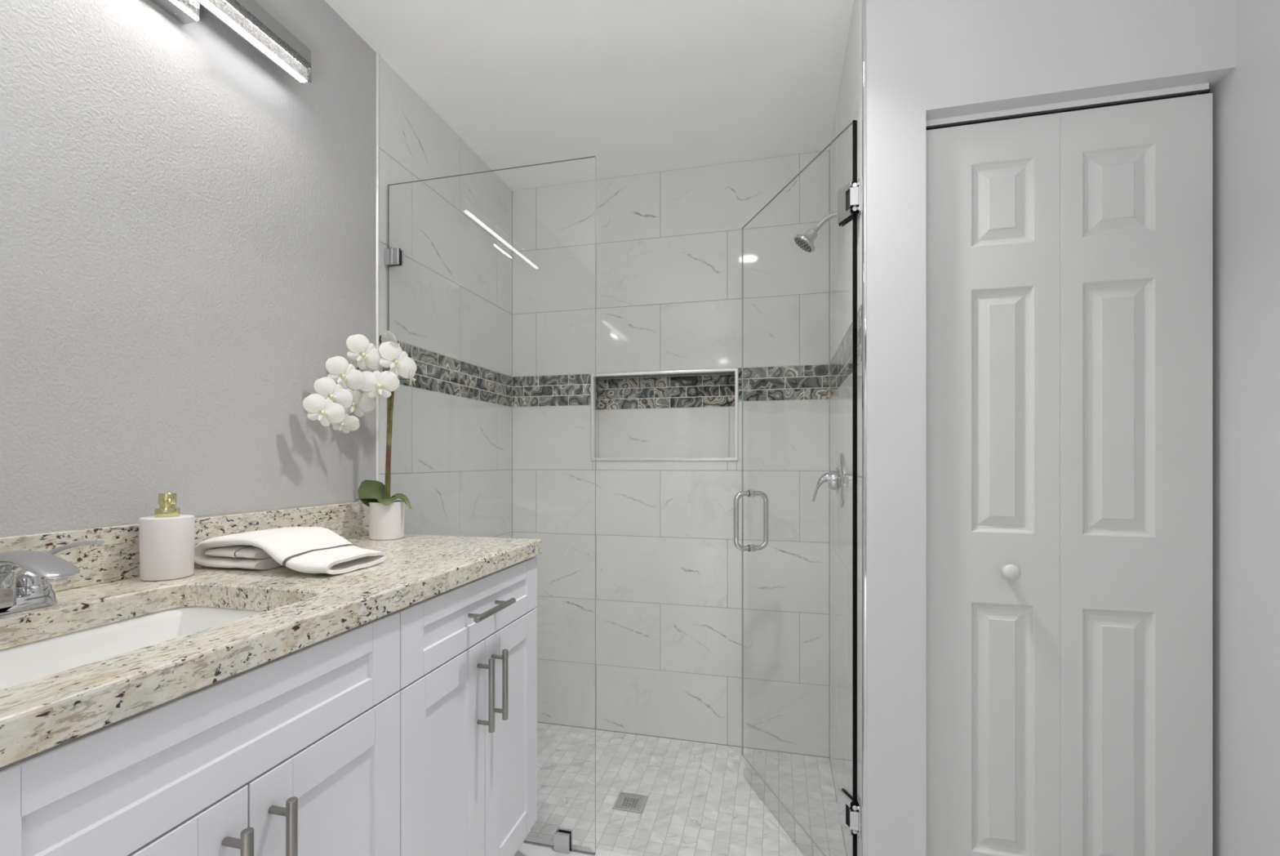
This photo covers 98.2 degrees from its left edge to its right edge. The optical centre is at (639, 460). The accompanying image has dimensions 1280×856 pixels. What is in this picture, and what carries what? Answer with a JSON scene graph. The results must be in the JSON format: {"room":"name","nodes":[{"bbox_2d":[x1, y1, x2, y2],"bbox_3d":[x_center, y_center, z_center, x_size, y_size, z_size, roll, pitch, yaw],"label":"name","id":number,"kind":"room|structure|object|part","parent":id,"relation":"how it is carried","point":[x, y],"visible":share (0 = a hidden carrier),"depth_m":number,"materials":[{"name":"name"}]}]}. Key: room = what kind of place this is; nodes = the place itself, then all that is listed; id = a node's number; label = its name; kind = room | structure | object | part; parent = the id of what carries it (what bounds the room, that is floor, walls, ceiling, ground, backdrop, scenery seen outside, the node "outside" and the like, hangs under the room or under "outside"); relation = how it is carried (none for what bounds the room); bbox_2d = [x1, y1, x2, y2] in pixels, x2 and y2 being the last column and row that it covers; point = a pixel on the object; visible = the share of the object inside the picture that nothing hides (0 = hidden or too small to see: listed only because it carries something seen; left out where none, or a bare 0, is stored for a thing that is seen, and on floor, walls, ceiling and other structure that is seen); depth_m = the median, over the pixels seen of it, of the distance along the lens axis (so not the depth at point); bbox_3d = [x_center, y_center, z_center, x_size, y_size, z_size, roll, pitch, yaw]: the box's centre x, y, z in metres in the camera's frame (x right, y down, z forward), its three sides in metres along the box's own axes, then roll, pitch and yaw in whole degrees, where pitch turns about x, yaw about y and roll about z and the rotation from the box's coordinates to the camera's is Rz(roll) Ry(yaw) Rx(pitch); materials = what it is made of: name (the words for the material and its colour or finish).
{"room":"bathroom","nodes":[
{"label":"bathroom","id":0,"kind":"room"},
{"bbox_2d":[0,0,511,537],"bbox_3d":[-1.353,-0.003,0.058,0.160,2.610,5.740,0,0,14],"label":"wall","id":1,"kind":"structure","parent":0,"point":[188,222],"depth_m":1.30,"materials":[{"name":"grey paint"}]},
{"bbox_2d":[0,501,368,591],"bbox_3d":[-0.991,0.178,1.143,0.021,0.104,1.242,0,0,14],"label":"backsplash","id":2,"kind":"structure","parent":1,"relation":"attached to","point":[117,558],"depth_m":1.08,"materials":[{"name":"beige stone"}]},
{"bbox_2d":[151,0,311,84],"bbox_3d":[-0.973,-1.004,1.120,0.070,0.127,0.688,0,0,14],"label":"vanity light","id":3,"kind":"object","parent":1,"relation":"attached to","point":[249,20],"visible":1,"depth_m":1.30,"materials":[{"name":"metal"}]},
{"bbox_2d":[375,52,378,480],"bbox_3d":[-0.845,-0.065,1.784,0.011,2.483,0.011,0,0,14],"label":"tile edge","id":4,"kind":"structure","parent":1,"relation":"attached to","point":[376,53],"depth_m":1.78,"materials":[{"name":"metal"}]},
{"bbox_2d":[324,0,854,190],"bbox_3d":[-0.210,-1.368,-0.302,2.553,0.120,5.890,0,0,14],"label":"ceiling","id":5,"kind":"structure","parent":0,"point":[636,86],"depth_m":1.88,"materials":[{"name":"white paint"}]},
{"bbox_2d":[511,150,829,757],"bbox_3d":[0.106,-0.003,2.581,1.463,2.610,0.140,0,0,14],"label":"wall","id":6,"kind":"structure","parent":0,"point":[668,243],"depth_m":2.50,"materials":[{"name":"white tile"}]},
{"bbox_2d":[590,367,738,461],"bbox_3d":[0.101,-0.201,2.513,0.682,0.410,0.020,0,0,14],"label":"frame","id":7,"kind":"object","parent":6,"relation":"attached to","point":[735,370],"visible":1,"depth_m":2.50,"materials":[{"name":"metal"}]},
{"bbox_2d":[527,721,846,855],"bbox_3d":[-0.013,1.282,2.098,1.461,0.060,0.855,0,0,14],"label":"floor","id":8,"kind":"structure","parent":0,"point":[704,798],"depth_m":2.08,"materials":[{"name":"grey tile"}]},
{"bbox_2d":[612,791,648,813],"bbox_3d":[-0.035,1.258,2.035,0.107,0.013,0.105,0,0,14],"label":"floor drain","id":9,"kind":"object","parent":8,"relation":"on","point":[625,801],"visible":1,"depth_m":2.03,"materials":[{"name":"metal"}]},
{"bbox_2d":[829,0,1235,855],"bbox_3d":[1.065,-0.003,1.789,0.782,2.610,0.937,0,0,14],"label":"wall","id":10,"kind":"structure","parent":0,"point":[926,60],"depth_m":1.41,"materials":[{"name":"grey paint"}]},
{"bbox_2d":[733,120,861,855],"bbox_3d":[0.468,0.122,1.807,0.156,2.057,0.732,0,0,-8],"label":"shower door","id":11,"kind":"structure","parent":10,"relation":"attached to","point":[849,197],"depth_m":1.48,"materials":[{"name":"clear glass"}]},
{"bbox_3d":[0.419,0.227,2.092,0.141,0.225,0.020,0,0,-14],"label":"pull handle","id":12,"kind":"part","parent":11,"relation":"part of","materials":[{"name":"silver metal"}]},
{"bbox_2d":[747,488,755,551],"bbox_3d":[0.419,0.227,2.092,0.024,0.235,0.029,0,0,-14],"label":"washer","id":13,"kind":"object","parent":11,"relation":"in","point":[750,492],"depth_m":2.08,"materials":[{"name":"metal"}]},
{"bbox_3d":[0.582,0.952,1.479,0.008,0.090,0.052,0,0,14],"label":"wall plate","id":14,"kind":"part","parent":11,"relation":"part of","materials":[{"name":"silver metal"}]},
{"bbox_3d":[0.582,-0.699,1.479,0.008,0.090,0.052,0,0,14],"label":"wall plate","id":15,"kind":"part","parent":11,"relation":"part of","materials":[{"name":"silver metal"}]},
{"bbox_2d":[793,211,837,252],"bbox_3d":[0.613,-0.800,1.920,0.158,0.151,0.087,0,0,14],"label":"showerhead","id":16,"kind":"object","parent":10,"relation":"attached to","point":[805,241],"visible":0.97,"depth_m":1.91,"materials":[{"name":"silver metal"}]},
{"bbox_3d":[0.645,-0.826,1.912,0.082,0.058,0.018,0,0,14],"label":"arm","id":17,"kind":"part","parent":16,"relation":"part of","materials":[{"name":"silver metal"}]},
{"bbox_2d":[811,453,844,506],"bbox_3d":[0.643,0.068,1.913,0.097,0.185,0.185,0,0,14],"label":"shower valve","id":18,"kind":"object","parent":10,"relation":"attached to","point":[835,481],"visible":1,"depth_m":1.88,"materials":[{"name":"silver metal"}]},
{"bbox_3d":[0.629,0.092,1.916,0.069,0.104,0.042,0,0,14],"label":"lever","id":19,"kind":"part","parent":18,"relation":"part of","materials":[{"name":"silver metal"}]},
{"bbox_2d":[862,0,866,855],"bbox_3d":[0.579,-0.065,1.432,0.009,2.483,0.012,0,0,14],"label":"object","id":20,"kind":"structure","parent":10,"relation":"attached to","point":[864,2],"depth_m":1.43,"materials":[{"name":"white paint"}]},
{"bbox_2d":[925,82,1213,855],"bbox_3d":[1.028,0.155,1.355,0.617,2.067,0.075,0,0,14],"label":"door","id":21,"kind":"structure","parent":10,"relation":"in","point":[1069,255],"depth_m":1.35,"materials":[{"name":"white paint"}]},
{"bbox_3d":[0.911,0.274,1.367,0.040,0.040,0.041,0,0,14],"label":"knob","id":22,"kind":"part","parent":21,"relation":"part of","materials":[{"name":"white paint"}]},
{"bbox_2d":[1209,0,1279,855],"bbox_3d":[0.958,-0.028,-0.586,0.150,2.560,5.600,0,0,14],"label":"wall","id":23,"kind":"structure","parent":0,"point":[1246,100],"depth_m":1.21,"materials":[{"name":"grey paint"}]},
{"bbox_3d":[-0.348,1.252,-0.882,2.443,0.100,4.832,0,0,14],"label":"floor","id":24,"kind":"structure","parent":0,"visible":0},
{"bbox_2d":[0,611,399,855],"bbox_3d":[-0.773,0.738,0.803,0.605,0.928,0.609,0,0,14],"label":"vanity cabinet","id":25,"kind":"object","parent":24,"relation":"on","point":[296,753],"visible":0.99,"depth_m":0.73,"materials":[{"name":"white wood"}]},
{"bbox_3d":[-0.566,0.742,0.594,0.020,0.621,0.300,0,0,14],"label":"door","id":26,"kind":"part","parent":25,"relation":"part of","materials":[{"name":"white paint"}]},
{"bbox_3d":[-0.508,0.550,0.702,0.042,0.170,0.014,0,0,14],"label":"handle","id":27,"kind":"part","parent":25,"relation":"part of","materials":[{"name":"silver metal"}]},
{"bbox_3d":[-0.492,0.550,0.766,0.042,0.170,0.014,0,0,14],"label":"handle","id":28,"kind":"part","parent":25,"relation":"part of","materials":[{"name":"silver metal"}]},
{"bbox_3d":[-0.493,0.742,0.890,0.020,0.621,0.303,0,0,14],"label":"door","id":29,"kind":"part","parent":25,"relation":"part of","materials":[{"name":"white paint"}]},
{"bbox_2d":[395,555,537,855],"bbox_3d":[-0.627,0.738,1.394,0.606,0.928,0.607,0,0,14],"label":"vanity cabinet","id":30,"kind":"object","parent":24,"relation":"on","point":[468,690],"visible":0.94,"depth_m":1.27,"materials":[{"name":"white wood"}]},
{"bbox_2d":[0,501,541,767],"bbox_3d":[-0.719,0.200,1.085,0.578,0.147,1.259,0,0,14],"label":"countertop","id":31,"kind":"structure","parent":30,"relation":"on","point":[302,610],"depth_m":0.94,"materials":[{"name":"beige stone"}]},
{"bbox_2d":[0,540,104,614],"bbox_3d":[-0.913,0.180,0.815,0.195,0.100,0.193,0,0,14],"label":"faucet","id":32,"kind":"object","parent":31,"relation":"on","point":[30,587],"visible":1,"depth_m":0.83,"materials":[{"name":"silver metal"}]},
{"bbox_3d":[-0.970,0.191,0.829,0.057,0.054,0.043,0,0,14],"label":"spout","id":33,"kind":"part","parent":32,"relation":"part of","materials":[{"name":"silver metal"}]},
{"bbox_3d":[-0.978,0.219,0.831,0.060,0.022,0.160,0,0,14],"label":"plate","id":34,"kind":"part","parent":32,"relation":"part of","materials":[{"name":"silver metal"}]},
{"bbox_3d":[-0.966,0.191,0.881,0.047,0.044,0.047,0,0,14],"label":"handle","id":35,"kind":"part","parent":32,"relation":"part of","materials":[{"name":"silver metal"}]},
{"bbox_3d":[-0.911,0.180,0.815,0.191,0.094,0.048,0,0,14],"label":"spout","id":36,"kind":"part","parent":32,"relation":"part of","materials":[{"name":"silver metal"}]},
{"bbox_3d":[-0.924,0.157,0.888,0.106,0.055,0.023,0,0,-9],"label":"lever","id":37,"kind":"part","parent":32,"relation":"part of","materials":[{"name":"silver metal"}]},
{"bbox_2d":[0,605,265,688],"bbox_3d":[-0.761,0.353,0.778,0.372,0.158,0.526,0,0,14],"label":"sink","id":38,"kind":"object","parent":31,"relation":"in","point":[22,663],"visible":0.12,"depth_m":0.92,"materials":[{"name":"white ceramic"}]},
{"bbox_2d":[138,492,194,580],"bbox_3d":[-0.933,0.147,1.095,0.084,0.165,0.084,0,0,14],"label":"soap dispenser","id":39,"kind":"object","parent":31,"relation":"on","point":[166,538],"visible":1,"depth_m":1.07,"materials":[{"name":"white ceramic"}]},
{"bbox_3d":[-0.915,0.076,1.077,0.030,0.013,0.005,0,0,45],"label":"spout","id":40,"kind":"part","parent":39,"relation":"part of","materials":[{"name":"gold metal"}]},
{"bbox_2d":[194,526,386,573],"bbox_3d":[-0.764,0.193,1.231,0.368,0.074,0.229,0,0,14],"label":"hand towel","id":41,"kind":"object","parent":31,"relation":"on","point":[308,549],"visible":1,"depth_m":1.17,"materials":[{"name":"white fabric"}]},
{"bbox_2d":[302,330,417,539],"bbox_3d":[-0.794,-0.076,1.574,0.147,0.612,0.337,0,0,35],"label":"potted orchid","id":42,"kind":"object","parent":31,"relation":"on","point":[332,403],"visible":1,"depth_m":1.60,"materials":[{"name":"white plant"}]},
{"bbox_3d":[-0.820,-0.130,1.440,0.097,0.084,0.010,0,0,-36],"label":"flower","id":43,"kind":"part","parent":42,"relation":"part of","materials":[{"name":"white plant"}]},
{"bbox_3d":[-0.814,-0.177,1.476,0.094,0.086,0.010,0,0,-38],"label":"flower","id":44,"kind":"part","parent":42,"relation":"part of","materials":[{"name":"white plant"}]},
{"bbox_3d":[-0.823,-0.106,1.541,0.079,0.063,0.014,0,0,-21],"label":"flower","id":45,"kind":"part","parent":42,"relation":"part of","materials":[{"name":"white plant"}]},
{"bbox_3d":[-0.804,-0.237,1.517,0.099,0.092,0.013,0,0,-40],"label":"flower","id":46,"kind":"part","parent":42,"relation":"part of","materials":[{"name":"white plant"}]},
{"bbox_3d":[-0.822,-0.167,1.599,0.111,0.082,0.012,0,0,-20],"label":"flower","id":47,"kind":"part","parent":42,"relation":"part of","materials":[{"name":"white plant"}]},
{"bbox_3d":[-0.785,-0.310,1.591,0.103,0.099,0.013,0,0,-40],"label":"flower","id":48,"kind":"part","parent":42,"relation":"part of","materials":[{"name":"white plant"}]},
{"bbox_3d":[-0.798,-0.077,1.575,0.035,0.429,0.206,0,0,35],"label":"stem","id":49,"kind":"part","parent":42,"relation":"part of","materials":[{"name":"green plant"}]},
{"bbox_3d":[-0.754,-0.220,1.598,0.116,0.084,0.012,0,0,-33],"label":"flower","id":50,"kind":"part","parent":42,"relation":"part of","materials":[{"name":"white plant"}]},
{"bbox_3d":[-0.750,0.176,1.644,0.099,0.108,0.099,0,0,14],"label":"pot","id":51,"kind":"part","parent":42,"relation":"part of","materials":[{"name":"white ceramic"}]},
{"bbox_3d":[-0.747,-0.347,1.664,0.037,0.072,0.109,0,0,-39],"label":"flower","id":52,"kind":"part","parent":42,"relation":"part of","materials":[{"name":"white plant"}]},
{"bbox_3d":[-0.714,-0.297,1.640,0.109,0.107,0.014,0,0,-40],"label":"flower","id":53,"kind":"part","parent":42,"relation":"part of","materials":[{"name":"white plant"}]},
{"bbox_3d":[-0.694,-0.252,1.684,0.010,0.055,0.082,0,0,-21],"label":"flower","id":54,"kind":"part","parent":42,"relation":"part of","materials":[{"name":"white plant"}]},
{"bbox_3d":[-0.419,0.742,1.189,0.020,0.621,0.306,0,0,14],"label":"door","id":55,"kind":"part","parent":30,"relation":"part of","materials":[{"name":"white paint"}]},
{"bbox_3d":[-0.383,0.355,1.334,0.020,0.146,0.605,0,0,14],"label":"drawer","id":56,"kind":"part","parent":30,"relation":"part of","materials":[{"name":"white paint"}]},
{"bbox_3d":[-0.360,0.548,1.299,0.042,0.170,0.014,0,0,14],"label":"handle","id":57,"kind":"part","parent":30,"relation":"part of","materials":[{"name":"silver metal"}]},
{"bbox_3d":[-0.355,0.354,1.320,0.042,0.014,0.180,0,0,14],"label":"handle","id":58,"kind":"part","parent":30,"relation":"part of","materials":[{"name":"silver metal"}]},
{"bbox_3d":[-0.344,0.549,1.363,0.042,0.170,0.014,0,0,14],"label":"handle","id":59,"kind":"part","parent":30,"relation":"part of","materials":[{"name":"silver metal"}]},
{"bbox_3d":[-0.346,0.742,1.484,0.020,0.621,0.296,0,0,14],"label":"door","id":60,"kind":"part","parent":30,"relation":"part of","materials":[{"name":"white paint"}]},
{"bbox_2d":[514,835,636,855],"bbox_3d":[-0.132,1.240,1.620,1.461,0.125,0.130,0,0,14],"label":"curb","id":61,"kind":"object","parent":24,"relation":"on","point":[526,848],"visible":0.05,"depth_m":1.67,"materials":[{"name":"white stone"}]},
{"bbox_2d":[384,155,595,853],"bbox_3d":[-0.483,0.135,1.742,0.720,2.084,0.030,0,0,14],"label":"glass panel","id":62,"kind":"object","parent":61,"relation":"on","point":[393,257],"visible":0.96,"depth_m":1.67,"materials":[{"name":"clear glass"}]}
]}

